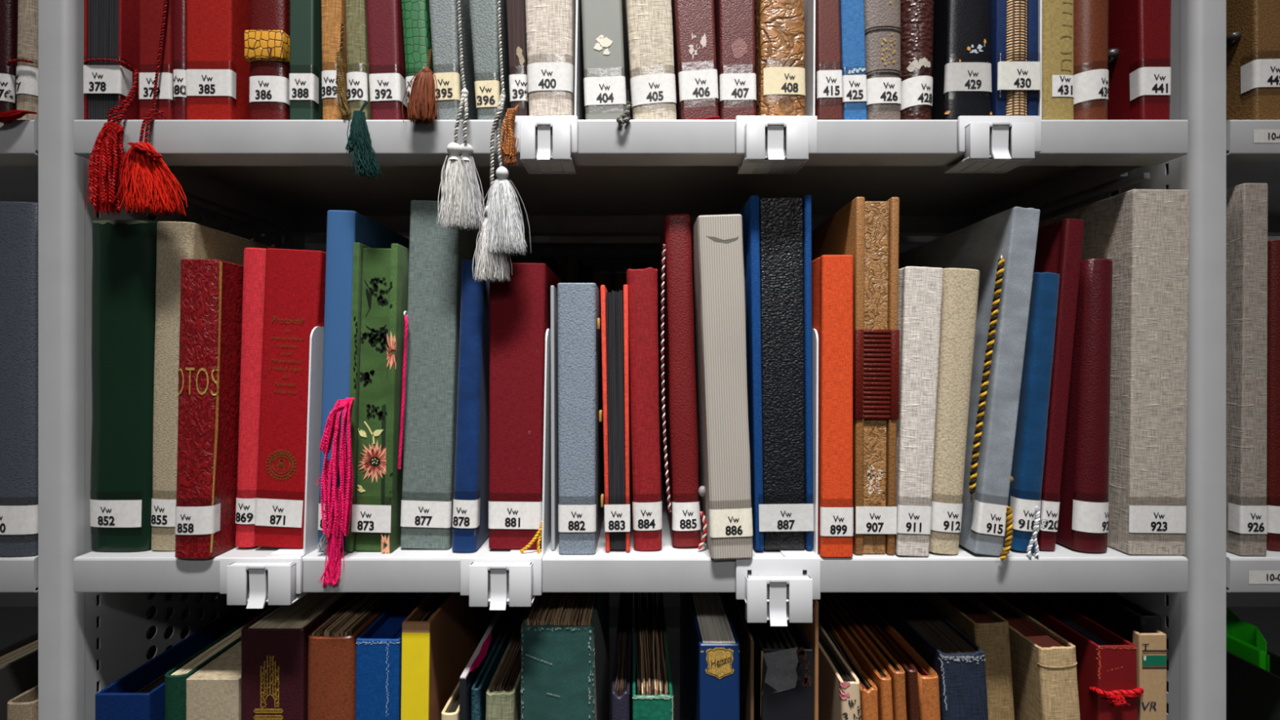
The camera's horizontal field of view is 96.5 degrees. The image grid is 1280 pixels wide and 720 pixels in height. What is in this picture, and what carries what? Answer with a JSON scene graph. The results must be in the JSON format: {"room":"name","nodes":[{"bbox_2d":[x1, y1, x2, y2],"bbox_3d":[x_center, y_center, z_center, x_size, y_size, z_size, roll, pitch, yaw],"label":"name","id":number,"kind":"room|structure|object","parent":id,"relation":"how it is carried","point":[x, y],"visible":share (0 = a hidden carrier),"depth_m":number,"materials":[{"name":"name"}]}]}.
{"room":"library archive","nodes":[
{"label":"library archive","id":0,"kind":"room"},
{"bbox_2d":[0,606,1279,656],"bbox_3d":[0.000,0.975,-0.700,5.200,0.050,5.800,0,0,0],"label":"floor","id":1,"kind":"structure","parent":0,"point":[17,624],"depth_m":2.09,"materials":[{"name":"grey"}]},
{"bbox_2d":[38,0,305,719],"bbox_3d":[-0.516,0.085,0.682,0.043,1.730,0.360,0,0,0],"label":"upright","id":2,"kind":"object","parent":1,"relation":"on","point":[88,642],"visible":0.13,"depth_m":0.51,"materials":[{"name":"paint"}]},
{"bbox_2d":[0,555,38,592],"bbox_3d":[-0.765,0.189,0.666,0.470,0.031,0.332,0,0,0],"label":"shelf board","id":3,"kind":"object","parent":2,"relation":"attached to","point":[17,574],"visible":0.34,"depth_m":0.50,"materials":[{"name":"paint"}]},
{"bbox_2d":[0,201,38,556],"bbox_3d":[-0.559,0.017,0.618,0.056,0.312,0.236,1,0,0],"label":"book","id":4,"kind":"object","parent":3,"relation":"on","point":[19,220],"visible":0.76,"depth_m":0.50,"materials":[{"name":"leather"}]},
{"bbox_2d":[0,120,264,235],"bbox_3d":[-0.765,-0.196,0.666,0.470,0.031,0.332,0,0,0],"label":"shelf board","id":5,"kind":"object","parent":2,"relation":"attached to","point":[19,139],"visible":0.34,"depth_m":0.52,"materials":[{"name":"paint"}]},
{"bbox_2d":[0,0,17,119],"bbox_3d":[-0.575,-0.291,0.626,0.026,0.159,0.236,-1,0,0],"label":"book","id":6,"kind":"object","parent":5,"relation":"on","point":[8,8],"visible":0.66,"depth_m":0.51,"materials":[{"name":"leather"}]},
{"bbox_2d":[0,0,38,124],"bbox_3d":[-0.546,-0.288,0.615,0.035,0.165,0.258,0,0,1],"label":"book","id":7,"kind":"object","parent":5,"relation":"on","point":[27,68],"visible":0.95,"depth_m":0.51,"materials":[{"name":"fabric"}]},
{"bbox_2d":[73,120,1187,235],"bbox_3d":[-0.007,-0.196,0.666,0.987,0.031,0.332,0,0,0],"label":"shelf board","id":8,"kind":"object","parent":2,"relation":"attached to","point":[287,174],"visible":0.85,"depth_m":0.63,"materials":[{"name":"paint"}]},
{"bbox_2d":[83,0,139,215],"bbox_3d":[-0.469,-0.247,0.612,0.052,0.246,0.262,0,0,0],"label":"album","id":9,"kind":"object","parent":8,"relation":"on","point":[111,67],"visible":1,"depth_m":0.51,"materials":[{"name":"fabric"}]},
{"bbox_2d":[113,0,187,216],"bbox_3d":[-0.434,-0.248,0.610,0.066,0.246,0.268,0,0,-7],"label":"book","id":10,"kind":"object","parent":8,"relation":"on","point":[142,185],"visible":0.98,"depth_m":0.50,"materials":[{"name":"fabric"}]},
{"bbox_2d":[186,0,250,119],"bbox_3d":[-0.385,-0.291,0.626,0.041,0.159,0.236,0,0,0],"label":"book","id":11,"kind":"object","parent":8,"relation":"on","point":[218,72],"visible":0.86,"depth_m":0.51,"materials":[{"name":"fabric"}]},
{"bbox_2d":[244,0,289,119],"bbox_3d":[-0.334,-0.291,0.625,0.035,0.159,0.238,0,0,0],"label":"album","id":12,"kind":"object","parent":8,"relation":"on","point":[267,43],"visible":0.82,"depth_m":0.51,"materials":[{"name":"leather"}]},
{"bbox_2d":[288,0,323,119],"bbox_3d":[-0.302,-0.291,0.626,0.022,0.159,0.236,0,0,0],"label":"book","id":13,"kind":"object","parent":8,"relation":"on","point":[305,100],"visible":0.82,"depth_m":0.51,"materials":[{"name":"fabric"}]},
{"bbox_2d":[321,0,351,119],"bbox_3d":[-0.276,-0.291,0.620,0.034,0.160,0.248,0,0,-3],"label":"book","id":14,"kind":"object","parent":8,"relation":"on","point":[334,46],"visible":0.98,"depth_m":0.51,"materials":[{"name":"fabric"}]},
{"bbox_2d":[345,0,383,178],"bbox_3d":[-0.253,-0.263,0.614,0.042,0.216,0.260,0,0,-5],"label":"book","id":15,"kind":"object","parent":8,"relation":"on","point":[359,141],"visible":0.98,"depth_m":0.51,"materials":[{"name":"fabric"}]},
{"bbox_2d":[365,0,408,119],"bbox_3d":[-0.231,-0.291,0.626,0.034,0.160,0.236,0,0,0],"label":"book","id":16,"kind":"object","parent":8,"relation":"on","point":[386,53],"visible":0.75,"depth_m":0.51,"materials":[{"name":"leather"}]},
{"bbox_2d":[401,0,439,124],"bbox_3d":[-0.201,-0.288,0.615,0.043,0.167,0.260,0,0,-3],"label":"book","id":17,"kind":"object","parent":8,"relation":"on","point":[420,80],"visible":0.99,"depth_m":0.51,"materials":[{"name":"leather"}]},
{"bbox_2d":[428,0,486,231],"bbox_3d":[-0.175,-0.242,0.616,0.057,0.259,0.259,0,0,-6],"label":"album","id":18,"kind":"object","parent":8,"relation":"on","point":[461,205],"visible":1,"depth_m":0.51,"materials":[{"name":"fabric"}]},
{"bbox_2d":[468,0,531,283],"bbox_3d":[-0.140,-0.220,0.612,0.060,0.304,0.266,0,0,-7],"label":"album","id":19,"kind":"object","parent":8,"relation":"on","point":[500,232],"visible":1,"depth_m":0.50,"materials":[{"name":"fabric"}]},
{"bbox_2d":[500,0,528,166],"bbox_3d":[-0.112,-0.270,0.617,0.022,0.207,0.261,0,0,0],"label":"book","id":20,"kind":"object","parent":8,"relation":"on","point":[516,9],"visible":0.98,"depth_m":0.51,"materials":[{"name":"paper"}]},
{"bbox_2d":[513,0,585,173],"bbox_3d":[-0.083,-0.266,0.580,0.057,0.191,0.191,0,0,0],"label":"bookend","id":21,"kind":"object","parent":8,"relation":"on","point":[546,144],"visible":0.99,"depth_m":0.50,"materials":[{"name":"paint"}]},
{"bbox_2d":[524,0,576,115],"bbox_3d":[-0.080,-0.289,0.617,0.044,0.151,0.236,-1,0,0],"label":"book","id":22,"kind":"object","parent":8,"relation":"on","point":[550,24],"visible":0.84,"depth_m":0.50,"materials":[{"name":"fabric"}]},
{"bbox_2d":[581,0,631,124],"bbox_3d":[-0.031,-0.288,0.618,0.047,0.168,0.253,0,0,0],"label":"book","id":23,"kind":"object","parent":8,"relation":"on","point":[605,92],"visible":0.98,"depth_m":0.51,"materials":[{"name":"fabric"}]},
{"bbox_2d":[625,0,676,119],"bbox_3d":[0.009,-0.292,0.629,0.049,0.160,0.241,0,0,0],"label":"book","id":24,"kind":"object","parent":8,"relation":"on","point":[649,23],"visible":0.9,"depth_m":0.51,"materials":[{"name":"fabric"}]},
{"bbox_2d":[671,0,720,119],"bbox_3d":[0.050,-0.292,0.624,0.044,0.160,0.240,0,0,0],"label":"book","id":25,"kind":"object","parent":8,"relation":"on","point":[695,72],"visible":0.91,"depth_m":0.51,"materials":[{"name":"leather"}]},
{"bbox_2d":[714,0,756,119],"bbox_3d":[0.087,-0.291,0.626,0.033,0.159,0.236,-1,0,0],"label":"book","id":26,"kind":"object","parent":8,"relation":"on","point":[735,20],"visible":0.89,"depth_m":0.51,"materials":[{"name":"leather"}]},
{"bbox_2d":[735,0,817,173],"bbox_3d":[0.119,-0.266,0.580,0.072,0.191,0.191,0,0,0],"label":"bookend","id":27,"kind":"object","parent":8,"relation":"attached to","point":[769,144],"visible":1,"depth_m":0.50,"materials":[{"name":"paint"}]},
{"bbox_2d":[754,0,805,115],"bbox_3d":[0.126,-0.290,0.619,0.040,0.152,0.236,0,0,0],"label":"book","id":28,"kind":"object","parent":8,"relation":"on","point":[780,26],"visible":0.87,"depth_m":0.50,"materials":[{"name":"leather"}]},
{"bbox_2d":[814,0,843,119],"bbox_3d":[0.167,-0.289,0.620,0.023,0.155,0.236,-1,0,0],"label":"book","id":29,"kind":"object","parent":8,"relation":"on","point":[828,96],"visible":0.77,"depth_m":0.50,"materials":[{"name":"leather"}]},
{"bbox_2d":[839,0,866,119],"bbox_3d":[0.191,-0.291,0.626,0.022,0.159,0.236,-1,0,0],"label":"book","id":30,"kind":"object","parent":8,"relation":"on","point":[852,34],"visible":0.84,"depth_m":0.51,"materials":[{"name":"fabric"}]},
{"bbox_2d":[864,0,902,119],"bbox_3d":[0.218,-0.291,0.626,0.035,0.159,0.236,-1,0,0],"label":"book","id":31,"kind":"object","parent":8,"relation":"on","point":[882,29],"visible":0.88,"depth_m":0.51,"materials":[{"name":"fabric"}]},
{"bbox_2d":[900,0,933,119],"bbox_3d":[0.251,-0.291,0.626,0.032,0.159,0.236,1,0,0],"label":"book","id":32,"kind":"object","parent":8,"relation":"on","point":[917,16],"visible":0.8,"depth_m":0.51,"materials":[{"name":"leather"}]},
{"bbox_2d":[931,0,991,119],"bbox_3d":[0.293,-0.292,0.624,0.043,0.156,0.236,0,0,0],"label":"book","id":33,"kind":"object","parent":8,"relation":"on","point":[962,71],"visible":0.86,"depth_m":0.51,"materials":[{"name":"leather"}]},
{"bbox_2d":[944,0,1041,173],"bbox_3d":[0.317,-0.266,0.580,0.079,0.190,0.191,0,0,0],"label":"bookend","id":34,"kind":"object","parent":8,"relation":"on","point":[988,144],"visible":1,"depth_m":0.49,"materials":[{"name":"paint"}]},
{"bbox_2d":[990,0,1040,115],"bbox_3d":[0.335,-0.292,0.622,0.038,0.157,0.240,0,0,0],"label":"album","id":35,"kind":"object","parent":8,"relation":"on","point":[1015,66],"visible":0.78,"depth_m":0.51,"materials":[{"name":"fabric"}]},
{"bbox_2d":[1041,0,1074,119],"bbox_3d":[0.374,-0.291,0.626,0.028,0.159,0.236,0,0,0],"label":"book","id":36,"kind":"object","parent":8,"relation":"on","point":[1057,15],"visible":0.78,"depth_m":0.51,"materials":[{"name":"fabric"}]},
{"bbox_2d":[1073,0,1108,119],"bbox_3d":[0.407,-0.291,0.626,0.036,0.159,0.236,0,0,0],"label":"book","id":37,"kind":"object","parent":8,"relation":"on","point":[1091,17],"visible":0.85,"depth_m":0.51,"materials":[{"name":"leather"}]},
{"bbox_2d":[1107,0,1171,119],"bbox_3d":[0.460,-0.292,0.629,0.038,0.162,0.236,0,0,0],"label":"book","id":38,"kind":"object","parent":8,"relation":"on","point":[1140,69],"visible":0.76,"depth_m":0.51,"materials":[{"name":"leather"}]},
{"bbox_2d":[73,479,1187,592],"bbox_3d":[-0.007,0.189,0.666,0.987,0.031,0.332,0,0,0],"label":"shelf board","id":39,"kind":"object","parent":2,"relation":"attached to","point":[668,569],"visible":0.39,"depth_m":0.50,"materials":[{"name":"paint"}]},
{"bbox_2d":[89,219,158,551],"bbox_3d":[-0.470,0.023,0.630,0.060,0.300,0.236,1,0,0],"label":"book","id":40,"kind":"object","parent":39,"relation":"on","point":[124,252],"visible":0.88,"depth_m":0.51,"materials":[{"name":"paper"}]},
{"bbox_2d":[174,258,243,559],"bbox_3d":[-0.386,0.043,0.612,0.035,0.260,0.236,1,0,0],"label":"album","id":41,"kind":"object","parent":39,"relation":"on","point":[209,370],"visible":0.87,"depth_m":0.50,"materials":[{"name":"leather"}]},
{"bbox_2d":[151,221,277,551],"bbox_3d":[-0.426,0.024,0.645,0.035,0.298,0.261,2,0,0],"label":"book","id":42,"kind":"object","parent":39,"relation":"on","point":[176,242],"visible":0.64,"depth_m":0.52,"materials":[{"name":"fabric"}]},
{"bbox_2d":[235,248,266,547],"bbox_3d":[-0.356,0.034,0.637,0.029,0.274,0.236,0,0,0],"label":"book","id":43,"kind":"object","parent":39,"relation":"on","point":[255,259],"visible":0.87,"depth_m":0.52,"materials":[{"name":"fabric"}]},
{"bbox_2d":[219,326,324,608],"bbox_3d":[-0.328,0.090,0.580,0.075,0.241,0.191,0,0,0],"label":"bookend","id":44,"kind":"object","parent":39,"relation":"attached to","point":[276,578],"visible":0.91,"depth_m":0.50,"materials":[{"name":"paint"}]},
{"bbox_2d":[254,248,326,548],"bbox_3d":[-0.320,0.035,0.635,0.062,0.273,0.236,0,0,0],"label":"book","id":45,"kind":"object","parent":39,"relation":"on","point":[295,279],"visible":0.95,"depth_m":0.52,"materials":[{"name":"fabric"}]},
{"bbox_2d":[315,242,408,587],"bbox_3d":[-0.237,0.047,0.607,0.076,0.304,0.237,0,0,6],"label":"album","id":46,"kind":"object","parent":39,"relation":"on","point":[373,415],"visible":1,"depth_m":0.51,"materials":[{"name":"fabric"}]},
{"bbox_2d":[317,209,409,551],"bbox_3d":[-0.274,0.019,0.648,0.027,0.308,0.271,2,0,0],"label":"book","id":47,"kind":"object","parent":39,"relation":"on","point":[344,228],"visible":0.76,"depth_m":0.51,"materials":[{"name":"fabric"}]},
{"bbox_2d":[400,200,520,549],"bbox_3d":[-0.192,0.014,0.655,0.046,0.318,0.271,2,0,0],"label":"book","id":48,"kind":"object","parent":39,"relation":"on","point":[437,253],"visible":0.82,"depth_m":0.52,"materials":[{"name":"fabric"}]},
{"bbox_2d":[452,259,489,552],"bbox_3d":[-0.154,0.041,0.628,0.023,0.263,0.236,2,0,0],"label":"book","id":49,"kind":"object","parent":39,"relation":"on","point":[471,488],"visible":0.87,"depth_m":0.51,"materials":[{"name":"fabric"}]},
{"bbox_2d":[460,328,551,609],"bbox_3d":[-0.119,0.092,0.580,0.074,0.240,0.191,0,0,0],"label":"bookend","id":50,"kind":"object","parent":39,"relation":"attached to","point":[515,580],"visible":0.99,"depth_m":0.50,"materials":[{"name":"paint"}]},
{"bbox_2d":[488,262,564,553],"bbox_3d":[-0.111,0.042,0.628,0.054,0.260,0.245,1,0,0],"label":"book","id":51,"kind":"object","parent":39,"relation":"on","point":[520,306],"visible":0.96,"depth_m":0.52,"materials":[{"name":"fabric"}]},
{"bbox_2d":[550,285,559,551],"bbox_3d":[-0.079,0.053,0.618,0.004,0.241,0.200,0,0,0],"label":"book","id":52,"kind":"object","parent":39,"relation":"on","point":[553,291],"visible":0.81,"depth_m":0.52,"materials":[{"name":"white paper"}]},
{"bbox_2d":[557,283,604,554],"bbox_3d":[-0.056,0.052,0.624,0.035,0.241,0.236,0,0,0],"label":"book","id":53,"kind":"object","parent":39,"relation":"on","point":[580,369],"visible":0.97,"depth_m":0.51,"materials":[{"name":"fabric"}]},
{"bbox_2d":[597,284,632,552],"bbox_3d":[-0.023,0.053,0.613,0.028,0.240,0.202,-1,0,0],"label":"album","id":54,"kind":"object","parent":39,"relation":"on","point":[614,321],"visible":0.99,"depth_m":0.52,"materials":[{"name":"fabric"}]},
{"bbox_2d":[626,267,662,551],"bbox_3d":[0.004,0.044,0.633,0.029,0.257,0.236,-1,0,0],"label":"book","id":55,"kind":"object","parent":39,"relation":"on","point":[642,284],"visible":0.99,"depth_m":0.52,"materials":[{"name":"fabric"}]},
{"bbox_2d":[656,213,706,549],"bbox_3d":[0.042,0.019,0.645,0.043,0.308,0.260,0,0,1],"label":"album","id":56,"kind":"object","parent":39,"relation":"on","point":[678,405],"visible":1,"depth_m":0.53,"materials":[{"name":"leather"}]},
{"bbox_2d":[691,213,752,559],"bbox_3d":[0.074,0.023,0.610,0.049,0.300,0.236,0,0,0],"label":"book","id":57,"kind":"object","parent":39,"relation":"on","point":[717,240],"visible":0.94,"depth_m":0.49,"materials":[{"name":"fabric"}]},
{"bbox_2d":[738,195,813,551],"bbox_3d":[0.128,0.012,0.637,0.055,0.319,0.254,-1,0,0],"label":"album","id":58,"kind":"object","parent":39,"relation":"on","point":[777,231],"visible":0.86,"depth_m":0.51,"materials":[{"name":"leather"}]},
{"bbox_2d":[735,328,820,626],"bbox_3d":[0.121,0.099,0.580,0.075,0.254,0.191,0,0,0],"label":"bookend","id":59,"kind":"object","parent":39,"relation":"attached to","point":[777,590],"visible":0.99,"depth_m":0.50,"materials":[{"name":"paint"}]},
{"bbox_2d":[811,254,853,557],"bbox_3d":[0.173,0.041,0.616,0.029,0.265,0.236,0,0,0],"label":"book","id":60,"kind":"object","parent":39,"relation":"on","point":[832,275],"visible":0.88,"depth_m":0.50,"materials":[{"name":"fabric"}]},
{"bbox_2d":[811,196,899,555],"bbox_3d":[0.210,0.014,0.631,0.043,0.318,0.254,0,0,0],"label":"album","id":61,"kind":"object","parent":39,"relation":"on","point":[868,232],"visible":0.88,"depth_m":0.51,"materials":[{"name":"leather"}]},
{"bbox_2d":[894,266,943,556],"bbox_3d":[0.247,0.045,0.618,0.041,0.255,0.236,0,0,0],"label":"book","id":62,"kind":"object","parent":39,"relation":"on","point":[919,288],"visible":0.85,"depth_m":0.50,"materials":[{"name":"fabric"}]},
{"bbox_2d":[928,267,979,555],"bbox_3d":[0.281,0.045,0.622,0.046,0.255,0.236,0,0,0],"label":"book","id":63,"kind":"object","parent":39,"relation":"on","point":[960,288],"visible":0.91,"depth_m":0.51,"materials":[{"name":"fabric"}]},
{"bbox_2d":[898,206,1039,559],"bbox_3d":[0.320,0.019,0.631,0.064,0.309,0.280,0,0,0],"label":"album","id":64,"kind":"object","parent":39,"relation":"on","point":[1002,246],"visible":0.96,"depth_m":0.50,"materials":[{"name":"fabric"}]},
{"bbox_2d":[1003,271,1059,558],"bbox_3d":[0.355,0.047,0.623,0.049,0.253,0.248,0,0,0],"label":"album","id":65,"kind":"object","parent":39,"relation":"on","point":[1028,454],"visible":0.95,"depth_m":0.51,"materials":[{"name":"fabric"}]},
{"bbox_2d":[1033,218,1084,551],"bbox_3d":[0.382,0.022,0.633,0.040,0.301,0.236,0,0,0],"label":"album","id":66,"kind":"object","parent":39,"relation":"on","point":[1059,247],"visible":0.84,"depth_m":0.52,"materials":[{"name":"leather"}]},
{"bbox_2d":[1055,257,1112,553],"bbox_3d":[0.411,0.041,0.626,0.031,0.264,0.236,2,0,0],"label":"book","id":67,"kind":"object","parent":39,"relation":"on","point":[1083,513],"visible":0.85,"depth_m":0.51,"materials":[{"name":"leather"}]},
{"bbox_2d":[1038,189,1189,555],"bbox_3d":[0.460,0.011,0.650,0.051,0.324,0.291,1,0,0],"label":"book","id":68,"kind":"object","parent":39,"relation":"on","point":[1144,233],"visible":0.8,"depth_m":0.51,"materials":[{"name":"fabric"}]},
{"bbox_2d":[250,226,1279,273],"bbox_3d":[0.000,-0.196,1.037,2.000,0.031,0.310,0,0,0],"label":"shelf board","id":69,"kind":"object","parent":2,"relation":"attached to","point":[605,254],"visible":0.14,"depth_m":1.08,"materials":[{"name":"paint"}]},
{"bbox_3d":[-0.007,0.573,0.666,0.987,0.031,0.332,0,0,0],"label":"shelf board","id":70,"kind":"object","parent":2,"relation":"attached to","visible":0},
{"bbox_2d":[95,602,268,719],"bbox_3d":[-0.466,0.429,0.633,0.050,0.257,0.240,0,0,0],"label":"album","id":71,"kind":"object","parent":70,"relation":"on","point":[139,695],"visible":0.35,"depth_m":0.56,"materials":[{"name":"fabric"}]},
{"bbox_2d":[186,640,240,719],"bbox_3d":[-0.386,0.422,0.645,0.048,0.270,0.260,0,0,0],"label":"slipcase","id":72,"kind":"object","parent":70,"relation":"on","point":[213,692],"visible":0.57,"depth_m":0.52,"materials":[{"name":"fabric"}]},
{"bbox_2d":[164,604,276,719],"bbox_3d":[-0.421,0.421,0.635,0.022,0.272,0.240,0,0,0],"label":"album","id":73,"kind":"object","parent":70,"relation":"on","point":[175,678],"visible":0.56,"depth_m":0.53,"materials":[{"name":"fabric"}]},
{"bbox_2d":[240,592,358,719],"bbox_3d":[-0.331,0.400,0.633,0.057,0.316,0.240,0,0,0],"label":"album","id":74,"kind":"object","parent":70,"relation":"on","point":[274,646],"visible":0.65,"depth_m":0.51,"materials":[{"name":"leather"}]},
{"bbox_2d":[307,592,403,719],"bbox_3d":[-0.280,0.401,0.633,0.044,0.312,0.240,0,0,0],"label":"album","id":75,"kind":"object","parent":70,"relation":"on","point":[331,657],"visible":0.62,"depth_m":0.52,"materials":[{"name":"leather"}]},
{"bbox_2d":[355,592,429,719],"bbox_3d":[-0.238,0.404,0.633,0.040,0.306,0.240,1,0,0],"label":"album","id":76,"kind":"object","parent":70,"relation":"on","point":[379,647],"visible":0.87,"depth_m":0.51,"materials":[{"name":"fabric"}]},
{"bbox_2d":[400,592,497,719],"bbox_3d":[-0.204,0.397,0.650,0.026,0.321,0.270,1,0,0],"label":"album","id":77,"kind":"object","parent":70,"relation":"on","point":[441,635],"visible":0.66,"depth_m":0.54,"materials":[{"name":"paper"}]},
{"bbox_2d":[459,604,513,719],"bbox_3d":[-0.158,0.420,0.632,0.009,0.274,0.240,0,0,0],"label":"album","id":78,"kind":"object","parent":70,"relation":"on","point":[472,670],"visible":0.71,"depth_m":0.55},
{"bbox_2d":[471,606,524,719],"bbox_3d":[-0.150,0.428,0.620,0.010,0.258,0.200,0,0,0],"label":"album","id":79,"kind":"object","parent":70,"relation":"on","point":[480,686],"visible":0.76,"depth_m":0.57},
{"bbox_2d":[485,606,528,719],"bbox_3d":[-0.126,0.426,0.632,0.028,0.263,0.240,0,0,0],"label":"album","id":80,"kind":"object","parent":70,"relation":"on","point":[503,697],"visible":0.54,"depth_m":0.53,"materials":[{"name":"fabric"}]},
{"bbox_2d":[520,592,609,719],"bbox_3d":[-0.074,0.396,0.642,0.068,0.322,0.261,0,0,0],"label":"album","id":81,"kind":"object","parent":70,"relation":"on","point":[565,654],"visible":0.8,"depth_m":0.51,"materials":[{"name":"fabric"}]},
{"bbox_2d":[611,592,632,719],"bbox_3d":[-0.018,0.426,0.633,0.018,0.264,0.240,0,0,0],"label":"album","id":82,"kind":"object","parent":70,"relation":"on","point":[622,677],"visible":0.96,"depth_m":0.58,"materials":[{"name":"leather"}]},
{"bbox_2d":[631,592,673,719],"bbox_3d":[0.011,0.426,0.632,0.038,0.262,0.241,0,0,0],"label":"album","id":83,"kind":"object","parent":70,"relation":"on","point":[652,697],"visible":0.96,"depth_m":0.57,"materials":[{"name":"leather"}]},
{"bbox_2d":[680,592,739,719],"bbox_3d":[0.072,0.406,0.638,0.037,0.302,0.251,0,0,0],"label":"album","id":84,"kind":"object","parent":70,"relation":"on","point":[709,645],"visible":0.74,"depth_m":0.53,"materials":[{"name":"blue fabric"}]},
{"bbox_2d":[721,592,754,719],"bbox_3d":[0.101,0.404,0.635,0.004,0.306,0.240,0,0,0],"label":"album","id":85,"kind":"object","parent":70,"relation":"on","point":[745,639],"visible":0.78,"depth_m":0.55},
{"bbox_2d":[734,592,813,719],"bbox_3d":[0.132,0.407,0.633,0.048,0.301,0.240,0,0,0],"label":"album","id":86,"kind":"object","parent":70,"relation":"on","point":[784,655],"visible":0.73,"depth_m":0.51,"materials":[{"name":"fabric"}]},
{"bbox_2d":[818,622,861,719],"bbox_3d":[0.194,0.423,0.633,0.026,0.268,0.241,0,0,0],"label":"album","id":87,"kind":"object","parent":70,"relation":"on","point":[839,696],"visible":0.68,"depth_m":0.54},
{"bbox_2d":[817,592,893,719],"bbox_3d":[0.229,0.422,0.635,0.023,0.271,0.240,0,0,0],"label":"album","id":88,"kind":"object","parent":70,"relation":"on","point":[865,659],"visible":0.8,"depth_m":0.56,"materials":[{"name":"leather"}]},
{"bbox_2d":[824,592,906,719],"bbox_3d":[0.241,0.419,0.634,0.024,0.277,0.240,0,0,0],"label":"album","id":89,"kind":"object","parent":70,"relation":"on","point":[897,674],"visible":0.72,"depth_m":0.55,"materials":[{"name":"leather"}]},
{"bbox_2d":[838,592,919,719],"bbox_3d":[0.254,0.419,0.636,0.023,0.278,0.240,0,0,0],"label":"album","id":90,"kind":"object","parent":70,"relation":"on","point":[911,672],"visible":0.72,"depth_m":0.54,"materials":[{"name":"leather"}]},
{"bbox_2d":[848,592,940,719],"bbox_3d":[0.269,0.421,0.634,0.034,0.273,0.240,0,0,0],"label":"album","id":91,"kind":"object","parent":70,"relation":"on","point":[927,678],"visible":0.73,"depth_m":0.53,"materials":[{"name":"leather"}]},
{"bbox_2d":[860,592,988,719],"bbox_3d":[0.299,0.410,0.652,0.058,0.296,0.280,0,0,0],"label":"album","id":92,"kind":"object","parent":70,"relation":"on","point":[958,663],"visible":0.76,"depth_m":0.53,"materials":[{"name":"fabric"}]},
{"bbox_2d":[915,592,1014,719],"bbox_3d":[0.340,0.401,0.658,0.052,0.312,0.250,0,0,0],"label":"album","id":93,"kind":"object","parent":70,"relation":"on","point":[985,628],"visible":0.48,"depth_m":0.53,"materials":[{"name":"fabric"}]},
{"bbox_2d":[968,592,1079,719],"bbox_3d":[0.383,0.407,0.634,0.051,0.301,0.251,0,0,0],"label":"album","id":94,"kind":"object","parent":70,"relation":"on","point":[1044,663],"visible":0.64,"depth_m":0.52,"materials":[{"name":"fabric"}]},
{"bbox_2d":[994,592,1143,719],"bbox_3d":[0.433,0.406,0.637,0.057,0.304,0.280,0,0,1],"label":"album","id":95,"kind":"object","parent":70,"relation":"on","point":[1107,673],"visible":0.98,"depth_m":0.52,"materials":[{"name":"fabric"}]},
{"bbox_2d":[1044,592,1161,643],"bbox_3d":[0.471,0.396,0.643,0.020,0.323,0.240,-1,0,0],"label":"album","id":96,"kind":"object","parent":70,"relation":"on","point":[1120,615],"visible":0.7,"depth_m":0.56,"materials":[{"name":"black"}]},
{"bbox_2d":[1132,630,1166,719],"bbox_3d":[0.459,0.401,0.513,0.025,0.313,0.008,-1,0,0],"label":"book","id":97,"kind":"object","parent":70,"relation":"on","point":[1151,651],"visible":1,"depth_m":0.51,"materials":[{"name":"paper"}]},
{"bbox_3d":[-0.765,0.573,0.666,0.470,0.031,0.332,0,0,0],"label":"shelf board","id":98,"kind":"object","parent":2,"relation":"attached to","visible":0},
{"bbox_2d":[0,592,188,719],"bbox_3d":[-0.602,0.419,0.635,0.039,0.276,0.240,0,0,0],"label":"album","id":99,"kind":"object","parent":98,"relation":"on","point":[19,660],"visible":0.11,"depth_m":0.54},
{"bbox_2d":[1039,0,1226,719],"bbox_3d":[0.502,0.085,0.682,0.043,1.730,0.360,0,0,0],"label":"upright","id":100,"kind":"object","parent":1,"relation":"on","point":[1193,622],"visible":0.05,"depth_m":0.50,"materials":[{"name":"paint"}]},
{"bbox_2d":[1118,120,1279,235],"bbox_3d":[0.758,-0.196,0.666,0.483,0.031,0.333,0,0,0],"label":"shelf board","id":101,"kind":"object","parent":100,"relation":"attached to","point":[1252,146],"visible":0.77,"depth_m":0.51,"materials":[{"name":"paint"}]},
{"bbox_2d":[1226,0,1279,119],"bbox_3d":[0.565,-0.291,0.626,0.048,0.159,0.236,0,0,0],"label":"album","id":102,"kind":"object","parent":101,"relation":"on","point":[1252,26],"visible":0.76,"depth_m":0.51,"materials":[{"name":"leather"}]},
{"bbox_2d":[1226,549,1279,592],"bbox_3d":[0.758,0.189,0.666,0.483,0.031,0.333,0,0,0],"label":"shelf board","id":103,"kind":"object","parent":100,"relation":"attached to","point":[1244,574],"visible":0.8,"depth_m":0.50,"materials":[{"name":"paint"}]},
{"bbox_2d":[1226,182,1267,555],"bbox_3d":[0.542,0.009,0.648,0.024,0.329,0.291,0,0,0],"label":"book","id":104,"kind":"object","parent":103,"relation":"on","point":[1246,203],"visible":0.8,"depth_m":0.50,"materials":[{"name":"fabric"}]},
{"bbox_2d":[1266,240,1279,551],"bbox_3d":[0.587,0.032,0.633,0.035,0.281,0.236,1,0,0],"label":"book","id":105,"kind":"object","parent":103,"relation":"on","point":[1273,246],"visible":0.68,"depth_m":0.52,"materials":[{"name":"leather"}]},
{"bbox_3d":[0.758,0.573,0.666,0.483,0.031,0.332,0,0,0],"label":"shelf board","id":106,"kind":"object","parent":100,"relation":"attached to","visible":0},
{"bbox_2d":[1226,650,1279,719],"bbox_3d":[0.629,0.429,0.656,0.046,0.256,0.290,0,0,0],"label":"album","id":107,"kind":"object","parent":106,"relation":"on","point":[1252,691],"visible":0.05,"depth_m":0.57,"materials":[{"name":"black"}]},
{"bbox_2d":[0,88,1279,606],"bbox_3d":[0.000,-0.600,2.225,5.200,3.100,0.050,0,0,0],"label":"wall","id":108,"kind":"structure","parent":0,"point":[6,599],"depth_m":2.20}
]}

